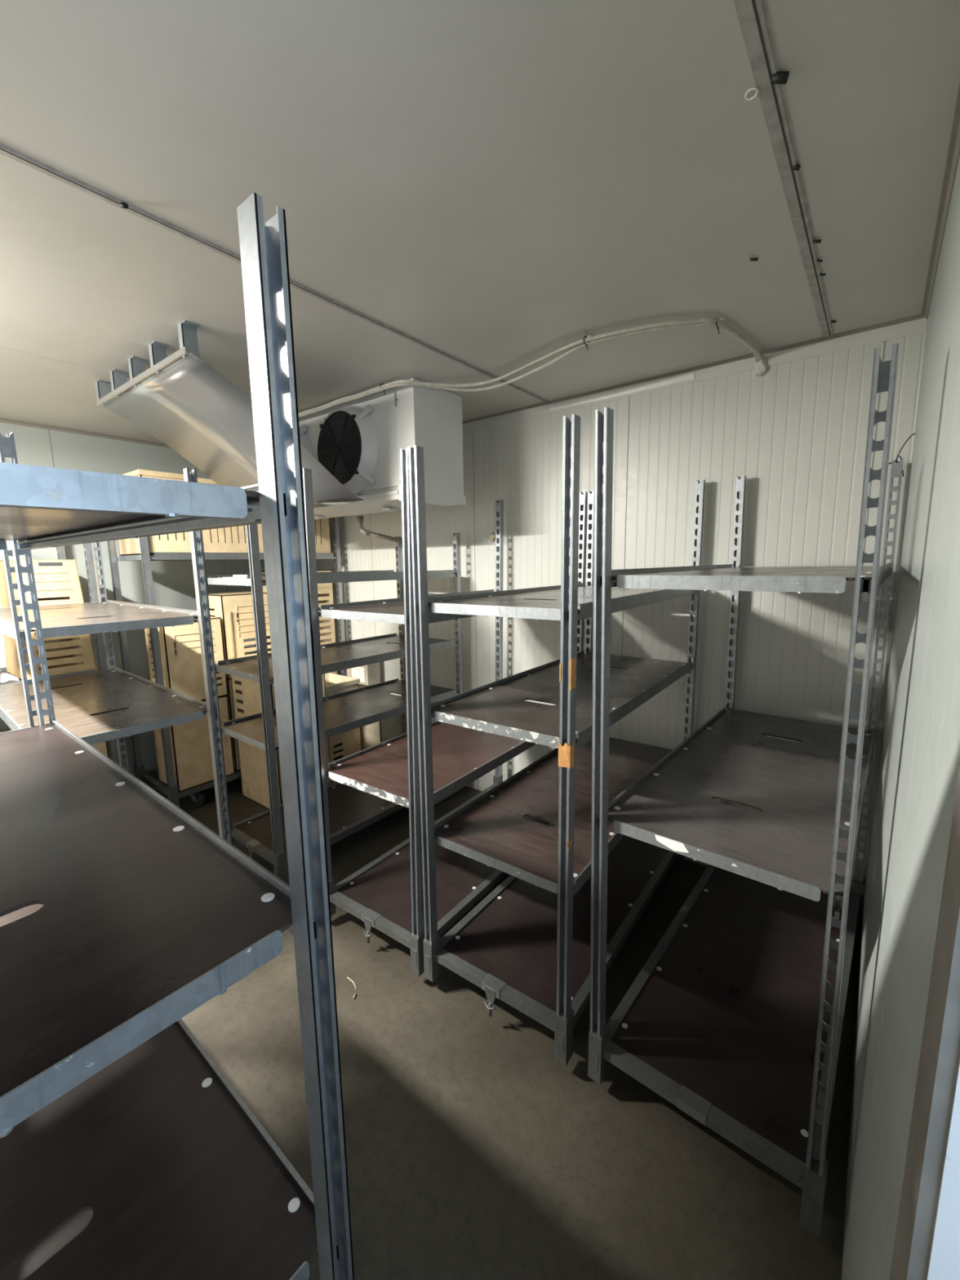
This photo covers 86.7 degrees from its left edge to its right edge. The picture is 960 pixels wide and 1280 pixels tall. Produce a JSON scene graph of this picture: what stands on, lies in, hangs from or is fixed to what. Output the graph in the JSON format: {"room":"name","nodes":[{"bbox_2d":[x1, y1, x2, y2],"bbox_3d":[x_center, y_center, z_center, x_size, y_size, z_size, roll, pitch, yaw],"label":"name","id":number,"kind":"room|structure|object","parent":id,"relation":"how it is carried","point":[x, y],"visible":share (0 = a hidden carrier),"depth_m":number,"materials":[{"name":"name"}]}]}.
{"room":"cold storage room","nodes":[
{"label":"cold storage room","id":0,"kind":"room"},
{"bbox_2d":[0,422,265,776],"bbox_3d":[-2.864,-0.089,3.093,0.100,2.407,3.822,6,11,38],"label":"wall","id":1,"kind":"structure","parent":0,"point":[173,581],"depth_m":3.50,"materials":[{"name":"paint"}]},
{"bbox_2d":[0,417,170,448],"bbox_3d":[-2.833,-1.263,2.875,0.022,0.022,3.822,6,11,38],"label":"trim","id":2,"kind":"structure","parent":1,"relation":"attached to","point":[2,420],"depth_m":3.24,"materials":[{"name":"paint"}]},
{"bbox_2d":[0,0,959,443],"bbox_3d":[-1.192,-1.151,1.599,4.382,0.100,4.022,6,11,38],"label":"ceiling","id":3,"kind":"structure","parent":0,"point":[500,186],"depth_m":1.16,"materials":[{"name":"paint"}]},
{"bbox_2d":[0,346,129,377],"bbox_3d":[-1.821,-1.166,2.080,0.004,0.002,3.802,6,11,38],"label":"trim","id":4,"kind":"structure","parent":3,"relation":"attached to","point":[1,347],"depth_m":2.12,"materials":[{"name":"grey metal"}]},
{"bbox_2d":[118,201,128,208],"bbox_3d":[-0.852,-1.040,1.215,0.021,0.017,0.012,3,10,24],"label":"screw","id":5,"kind":"object","parent":3,"relation":"attached to","point":[122,205],"visible":1,"depth_m":1.21,"materials":[{"name":"black metal"}]},
{"bbox_2d":[95,320,367,507],"bbox_3d":[-1.182,-0.950,2.446,0.970,0.557,0.800,6,11,38],"label":"air deflector","id":6,"kind":"object","parent":3,"relation":"hanging from","point":[183,402],"visible":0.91,"depth_m":2.29,"materials":[{"name":"metal"}]},
{"bbox_2d":[0,142,549,402],"bbox_3d":[-0.803,-1.058,1.295,0.034,0.006,3.802,6,11,38],"label":"trim","id":7,"kind":"structure","parent":3,"relation":"attached to","point":[5,150],"depth_m":1.34,"materials":[{"name":"grey metal"}]},
{"bbox_2d":[298,377,466,519],"bbox_3d":[-0.791,-1.027,2.988,1.450,0.576,0.448,6,11,38],"label":"cooler","id":8,"kind":"object","parent":3,"relation":"attached to","point":[359,442],"visible":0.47,"depth_m":2.60,"materials":[{"name":"metal"}]},
{"bbox_2d":[316,410,361,484],"bbox_3d":[-0.743,-1.008,2.678,0.372,0.372,0.018,6,11,38],"label":"fan grille","id":9,"kind":"object","parent":8,"relation":"attached to","point":[339,442],"depth_m":2.66,"materials":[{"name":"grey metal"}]},
{"bbox_2d":[313,490,435,519],"bbox_3d":[-0.772,-0.784,3.052,1.196,0.076,0.365,6,11,38],"label":"drip tray","id":10,"kind":"object","parent":8,"relation":"on","point":[378,501],"depth_m":2.78,"materials":[{"name":"metal"}]},
{"bbox_2d":[297,316,762,417],"bbox_3d":[-0.171,-1.213,2.434,2.763,0.053,0.517,3,9,21],"label":"pipe","id":11,"kind":"object","parent":3,"relation":"attached to","point":[575,345],"visible":0.89,"depth_m":2.11,"materials":[{"name":"white plastic"}]},
{"bbox_2d":[744,87,758,101],"bbox_3d":[0.508,-1.021,0.950,0.024,0.010,0.018,6,11,38],"label":"ring","id":12,"kind":"object","parent":3,"relation":"hanging from","point":[756,89],"visible":1,"depth_m":0.95,"materials":[{"name":"white plastic"}]},
{"bbox_2d":[749,257,758,261],"bbox_3d":[0.795,-1.104,1.474,0.022,0.012,0.008,3,10,24],"label":"screw","id":13,"kind":"object","parent":3,"relation":"attached to","point":[751,259],"visible":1,"depth_m":1.47,"materials":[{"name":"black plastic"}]},
{"bbox_2d":[770,71,790,84],"bbox_3d":[0.540,-1.012,0.915,0.030,0.023,0.016,3,10,24],"label":"screw","id":14,"kind":"object","parent":3,"relation":"attached to","point":[780,77],"visible":1,"depth_m":0.91,"materials":[{"name":"black metal"}]},
{"bbox_2d":[733,0,835,337],"bbox_3d":[0.204,-0.953,0.518,0.040,0.006,3.802,6,11,38],"label":"ceiling rail","id":15,"kind":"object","parent":3,"relation":"attached to","point":[753,17],"depth_m":1.04,"materials":[{"name":"grey metal"}]},
{"bbox_2d":[793,164,800,170],"bbox_3d":[0.704,-1.049,1.128,0.015,0.014,0.010,3,10,24],"label":"screw","id":16,"kind":"object","parent":3,"relation":"attached to","point":[797,167],"visible":1,"depth_m":1.12,"materials":[{"name":"black metal"}]},
{"bbox_2d":[813,239,821,243],"bbox_3d":[0.925,-1.093,1.393,0.020,0.012,0.008,3,10,24],"label":"screw","id":17,"kind":"object","parent":3,"relation":"attached to","point":[819,241],"visible":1,"depth_m":1.39,"materials":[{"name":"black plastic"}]},
{"bbox_2d":[146,777,861,1279],"bbox_3d":[-0.336,1.412,1.347,6.462,0.100,4.022,6,11,38],"label":"floor","id":18,"kind":"structure","parent":0,"point":[473,1153],"depth_m":1.39,"materials":[{"name":"concrete"}]},
{"bbox_2d":[0,542,119,765],"bbox_3d":[-2.792,0.244,2.590,0.568,1.900,1.367,6,11,38],"label":"frame","id":19,"kind":"object","parent":18,"relation":"on","point":[87,548],"visible":0.16,"depth_m":2.89,"materials":[{"name":"metal"}]},
{"bbox_2d":[0,673,19,682],"bbox_3d":[-2.514,0.184,2.572,0.087,0.087,0.252,6,11,38],"label":"plastic sheet","id":20,"kind":"object","parent":19,"relation":"on","point":[4,677],"visible":1,"depth_m":2.62,"materials":[{"name":"white plastic"}]},
{"bbox_2d":[0,559,97,679],"bbox_3d":[-2.473,-0.133,2.883,0.445,0.633,0.315,6,11,38],"label":"plastic crate","id":21,"kind":"object","parent":19,"relation":"on","point":[57,581],"visible":0.55,"depth_m":2.79,"materials":[{"name":"beige plastic"}]},
{"bbox_2d":[0,728,109,758],"bbox_3d":[-2.495,0.747,2.978,0.460,0.461,0.420,6,11,38],"label":"plastic crate","id":22,"kind":"object","parent":19,"relation":"on","point":[102,747],"visible":0.02,"depth_m":2.96,"materials":[{"name":"beige plastic"}]},
{"bbox_2d":[0,457,231,844],"bbox_3d":[-1.736,0.282,2.243,1.367,1.900,0.569,6,11,40],"label":"frame","id":23,"kind":"object","parent":18,"relation":"on","point":[148,705],"visible":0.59,"depth_m":2.02,"materials":[{"name":"metal"}]},
{"bbox_2d":[0,192,354,1279],"bbox_3d":[-0.888,0.482,0.863,1.367,1.900,0.569,6,11,38],"label":"frame","id":24,"kind":"object","parent":18,"relation":"on","point":[126,1153],"visible":1,"depth_m":0.69,"materials":[{"name":"metal"}]},
{"bbox_2d":[106,516,346,807],"bbox_3d":[-1.708,0.060,3.682,0.568,1.900,1.367,6,11,38],"label":"frame","id":25,"kind":"object","parent":18,"relation":"on","point":[197,798],"visible":0.44,"depth_m":3.23,"materials":[{"name":"metal"}]},
{"bbox_2d":[133,764,146,784],"bbox_3d":[-2.310,0.935,3.456,0.039,0.153,0.050,6,11,38],"label":"socket","id":26,"kind":"object","parent":25,"relation":"attached to","point":[139,769],"depth_m":3.43,"materials":[{"name":"metal"}]},
{"bbox_2d":[117,469,191,555],"bbox_3d":[-2.019,-0.762,3.131,0.493,0.468,0.266,6,11,38],"label":"plastic crate","id":27,"kind":"object","parent":25,"relation":"on","point":[175,542],"visible":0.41,"depth_m":3.01,"materials":[{"name":"beige plastic"}]},
{"bbox_2d":[166,785,179,807],"bbox_3d":[-1.893,0.979,3.134,0.039,0.153,0.050,6,11,38],"label":"socket","id":28,"kind":"object","parent":25,"relation":"attached to","point":[173,795],"depth_m":3.12,"materials":[{"name":"metal"}]},
{"bbox_2d":[153,695,235,791],"bbox_3d":[-1.885,0.642,3.340,0.305,0.541,0.350,6,11,38],"label":"plastic crate","id":29,"kind":"object","parent":25,"relation":"on","point":[190,744],"visible":0.38,"depth_m":3.23,"materials":[{"name":"beige plastic"}]},
{"bbox_2d":[144,616,227,700],"bbox_3d":[-1.886,0.118,3.267,0.306,0.513,0.340,6,11,38],"label":"plastic crate","id":30,"kind":"object","parent":29,"relation":"on","point":[180,645],"visible":0.5,"depth_m":3.14,"materials":[{"name":"beige plastic"}]},
{"bbox_2d":[217,676,239,771],"bbox_3d":[-1.660,0.539,3.659,0.295,0.641,0.400,6,11,38],"label":"plastic crate","id":31,"kind":"object","parent":25,"relation":"on","point":[230,700],"visible":0.14,"depth_m":3.42,"materials":[{"name":"beige plastic"}]},
{"bbox_2d":[208,591,271,679],"bbox_3d":[-1.657,-0.052,3.559,0.322,0.553,0.400,6,11,38],"label":"plastic crate","id":32,"kind":"object","parent":31,"relation":"on","point":[240,606],"depth_m":3.38,"materials":[{"name":"beige plastic"}]},
{"bbox_2d":[196,477,263,552],"bbox_3d":[-1.782,-0.807,3.433,0.493,0.458,0.493,6,11,38],"label":"plastic crate","id":33,"kind":"object","parent":25,"relation":"on","point":[233,539],"visible":0.2,"depth_m":3.27,"materials":[{"name":"beige plastic"}]},
{"bbox_2d":[314,517,331,553],"bbox_3d":[-1.474,-0.871,3.822,0.493,0.458,0.493,6,11,38],"label":"plastic crate","id":34,"kind":"object","parent":25,"relation":"on","point":[322,526],"visible":0.06,"depth_m":3.83,"materials":[{"name":"beige plastic"}]},
{"bbox_3d":[-1.384,0.464,3.997,0.305,0.679,0.435,6,11,38],"label":"plastic crate","id":35,"kind":"object","parent":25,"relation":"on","visible":0},
{"bbox_2d":[261,569,336,649],"bbox_3d":[-1.390,-0.199,3.892,0.314,0.660,0.435,6,11,38],"label":"plastic crate","id":36,"kind":"object","parent":35,"relation":"on","point":[325,591],"visible":0.12,"depth_m":3.93,"materials":[{"name":"beige plastic"}]},
{"bbox_2d":[237,737,331,808],"bbox_3d":[-1.310,0.837,3.413,0.485,0.434,0.370,6,11,38],"label":"plastic crate","id":37,"kind":"object","parent":18,"relation":"on","point":[252,761],"visible":0.18,"depth_m":3.31,"materials":[{"name":"beige plastic"}]},
{"bbox_2d":[231,673,325,749],"bbox_3d":[-1.318,0.406,3.345,0.485,0.435,0.375,6,11,38],"label":"plastic crate","id":38,"kind":"object","parent":37,"relation":"on","point":[246,693],"visible":0.22,"depth_m":3.23,"materials":[{"name":"beige plastic"}]},
{"bbox_2d":[195,524,463,883],"bbox_3d":[-0.750,0.246,2.961,0.568,1.725,1.367,6,11,38],"label":"frame","id":39,"kind":"object","parent":18,"relation":"on","point":[351,810],"visible":0.66,"depth_m":2.74,"materials":[{"name":"metal"}]},
{"bbox_2d":[223,817,235,845],"bbox_3d":[-1.357,1.034,2.726,0.039,0.153,0.050,6,11,38],"label":"socket","id":40,"kind":"object","parent":39,"relation":"attached to","point":[232,825],"depth_m":2.72,"materials":[{"name":"metal"}]},
{"bbox_2d":[222,574,248,578],"bbox_3d":[-1.152,-0.299,2.397,0.152,0.016,0.025,3,10,25],"label":"folded paper","id":41,"kind":"object","parent":39,"relation":"on","point":[236,576],"visible":0.97,"depth_m":2.38,"materials":[{"name":"white paper"}]},
{"bbox_2d":[272,850,288,883],"bbox_3d":[-0.942,1.078,2.400,0.039,0.153,0.050,6,11,38],"label":"socket","id":42,"kind":"object","parent":39,"relation":"attached to","point":[280,859],"depth_m":2.38,"materials":[{"name":"metal"}]},
{"bbox_2d":[328,727,361,783],"bbox_3d":[-1.080,0.810,3.686,0.340,0.396,0.285,6,11,38],"label":"plastic crate","id":43,"kind":"object","parent":18,"relation":"on","point":[346,744],"visible":0.23,"depth_m":3.58,"materials":[{"name":"beige plastic"}]},
{"bbox_2d":[324,672,359,696],"bbox_3d":[-1.084,0.447,3.629,0.362,0.335,0.303,6,11,38],"label":"plastic crate","id":44,"kind":"object","parent":43,"relation":"on","point":[335,683],"visible":0.23,"depth_m":3.59,"materials":[{"name":"beige"}]},
{"bbox_2d":[346,976,357,989],"bbox_3d":[-0.475,1.276,1.892,0.009,0.006,0.075,-8,12,-41],"label":"straw","id":45,"kind":"object","parent":18,"relation":"on","point":[347,976],"visible":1,"depth_m":1.89,"materials":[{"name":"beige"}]},
{"bbox_2d":[360,713,403,750],"bbox_3d":[-0.726,0.755,3.773,0.265,0.468,0.250,6,11,38],"label":"plastic crate","id":46,"kind":"object","parent":18,"relation":"on","point":[375,733],"visible":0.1,"depth_m":3.65,"materials":[{"name":"beige plastic"}]},
{"bbox_2d":[302,448,587,976],"bbox_3d":[-0.058,0.230,2.429,0.582,1.900,1.378,5,11,35],"label":"frame","id":47,"kind":"object","parent":18,"relation":"on","point":[385,894],"visible":0.56,"depth_m":2.10,"materials":[{"name":"metal"}]},
{"bbox_2d":[328,880,336,916],"bbox_3d":[-0.655,1.108,2.179,0.039,0.153,0.050,5,11,35],"label":"socket","id":48,"kind":"object","parent":47,"relation":"attached to","point":[332,889],"depth_m":2.17,"materials":[{"name":"metal"}]},
{"bbox_2d":[409,930,424,976],"bbox_3d":[-0.226,1.149,1.872,0.039,0.153,0.050,5,11,35],"label":"socket","id":49,"kind":"object","parent":47,"relation":"attached to","point":[416,940],"depth_m":1.85,"materials":[{"name":"metal"}]},
{"bbox_2d":[493,774,502,784],"bbox_3d":[0.115,0.935,3.234,0.039,0.153,0.050,5,11,35],"label":"socket","id":50,"kind":"object","parent":47,"relation":"attached to","point":[497,779],"depth_m":3.21,"materials":[{"name":"metal"}]},
{"bbox_2d":[408,413,705,1066],"bbox_3d":[0.415,0.275,2.089,0.569,1.900,1.372,6,11,36],"label":"frame","id":51,"kind":"object","parent":18,"relation":"on","point":[526,944],"visible":0.88,"depth_m":1.78,"materials":[{"name":"metal"}]},
{"bbox_2d":[422,935,441,982],"bbox_3d":[-0.174,1.152,1.846,0.039,0.153,0.050,6,11,36],"label":"socket","id":52,"kind":"object","parent":51,"relation":"attached to","point":[432,947],"depth_m":1.83,"materials":[{"name":"metal"}]},
{"bbox_2d":[554,1007,573,1066],"bbox_3d":[0.254,1.194,1.536,0.039,0.153,0.050,6,11,36],"label":"socket","id":53,"kind":"object","parent":51,"relation":"attached to","point":[563,1024],"depth_m":1.52,"materials":[{"name":"metal"}]},
{"bbox_2d":[587,342,903,1237],"bbox_3d":[0.950,0.329,1.692,0.585,1.900,1.371,6,11,39],"label":"frame","id":54,"kind":"object","parent":18,"relation":"on","point":[735,1017],"visible":1,"depth_m":1.44,"materials":[{"name":"metal"}]},
{"bbox_2d":[587,1023,608,1084],"bbox_3d":[0.344,1.201,1.480,0.039,0.153,0.050,6,11,39],"label":"socket","id":55,"kind":"object","parent":54,"relation":"attached to","point":[598,1042],"depth_m":1.46,"materials":[{"name":"metal"}]},
{"bbox_2d":[799,1156,828,1237],"bbox_3d":[0.752,1.247,1.145,0.039,0.153,0.050,6,11,39],"label":"socket","id":56,"kind":"object","parent":54,"relation":"attached to","point":[812,1181],"depth_m":1.13,"materials":[{"name":"metal"}]},
{"bbox_2d":[852,877,865,917],"bbox_3d":[1.593,1.081,2.145,0.039,0.153,0.050,6,11,39],"label":"socket","id":57,"kind":"object","parent":54,"relation":"attached to","point":[858,885],"depth_m":2.12,"materials":[{"name":"metal"}]},
{"bbox_2d":[888,432,915,476],"bbox_3d":[1.551,-0.680,1.874,0.016,0.152,0.073,-9,12,-43],"label":"wire hook","id":58,"kind":"object","parent":54,"relation":"hanging from","point":[898,455],"visible":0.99,"depth_m":1.87,"materials":[{"name":"grey metal"}]},
{"bbox_3d":[-0.942,0.757,3.944,0.275,0.418,0.250,6,11,38],"label":"plastic crate","id":59,"kind":"object","parent":18,"relation":"on","visible":0},
{"bbox_2d":[346,662,380,688],"bbox_3d":[-0.897,0.304,3.916,0.247,0.476,0.122,6,11,38],"label":"cardboard box","id":60,"kind":"object","parent":59,"relation":"on","point":[369,674],"visible":0.39,"depth_m":3.83,"materials":[{"name":"beige cardboard"}]},
{"bbox_2d":[315,333,925,913],"bbox_3d":[0.022,-0.166,3.323,4.362,2.407,0.100,6,11,38],"label":"wall","id":61,"kind":"structure","parent":0,"point":[797,431],"depth_m":2.39,"materials":[{"name":"paint"}]},
{"bbox_2d":[355,515,402,543],"bbox_3d":[-0.616,-0.716,3.367,0.047,0.180,0.479,6,11,39],"label":"drain pipe","id":62,"kind":"object","parent":61,"relation":"attached to","point":[359,518],"visible":0.94,"depth_m":3.25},
{"bbox_2d":[488,532,495,542],"bbox_3d":[0.077,-0.632,3.127,0.045,0.058,0.032,6,11,38],"label":"plug","id":63,"kind":"object","parent":61,"relation":"attached to","point":[492,537],"visible":0.99,"depth_m":3.12,"materials":[{"name":"beige plastic"}]},
{"bbox_2d":[549,373,694,411],"bbox_3d":[0.681,-1.238,2.554,0.760,0.028,0.007,6,11,38],"label":"trim","id":64,"kind":"structure","parent":61,"relation":"attached to","point":[687,377],"depth_m":2.52,"materials":[{"name":"metal"}]},
{"bbox_2d":[462,314,926,423],"bbox_3d":[-0.030,-1.340,3.096,4.162,0.016,0.016,6,11,38],"label":"trim","id":65,"kind":"structure","parent":61,"relation":"attached to","point":[919,316],"depth_m":2.25,"materials":[{"name":"paint"}]},
{"bbox_2d":[462,317,927,432],"bbox_3d":[-0.026,-1.312,3.105,4.162,0.050,0.004,6,11,38],"label":"trim","id":66,"kind":"structure","parent":61,"relation":"attached to","point":[919,326],"depth_m":2.15,"materials":[{"name":"paint"}]},
{"bbox_2d":[753,353,767,376],"bbox_3d":[1.190,-1.167,2.156,0.053,0.094,0.041,6,11,38],"label":"plug","id":67,"kind":"object","parent":61,"relation":"attached to","point":[760,366],"visible":0.87,"depth_m":2.15,"materials":[{"name":"white plastic"}]},
{"bbox_2d":[841,155,959,1279],"bbox_3d":[0.492,0.266,0.473,0.120,2.407,3.972,6,11,38],"label":"wall","id":68,"kind":"structure","parent":0,"point":[919,758],"depth_m":0.76,"materials":[{"name":"paint"}]},
{"bbox_2d":[889,764,959,1279],"bbox_3d":[-0.022,0.498,-0.056,0.010,2.124,1.126,6,11,38],"label":"trim","id":69,"kind":"structure","parent":68,"relation":"attached to","point":[940,1054],"depth_m":0.32,"materials":[{"name":"white metal"}]},
{"bbox_2d":[920,82,959,319],"bbox_3d":[0.996,-1.040,1.063,0.020,0.020,1.991,6,11,38],"label":"trim","id":70,"kind":"structure","parent":68,"relation":"attached to","point":[953,153],"depth_m":1.25,"materials":[{"name":"paint"}]},
{"bbox_2d":[926,1060,959,1279],"bbox_3d":[0.349,0.473,0.284,0.161,2.060,0.006,6,11,38],"label":"trim","id":71,"kind":"structure","parent":68,"relation":"attached to","point":[944,1258],"depth_m":0.31,"materials":[{"name":"paint"}]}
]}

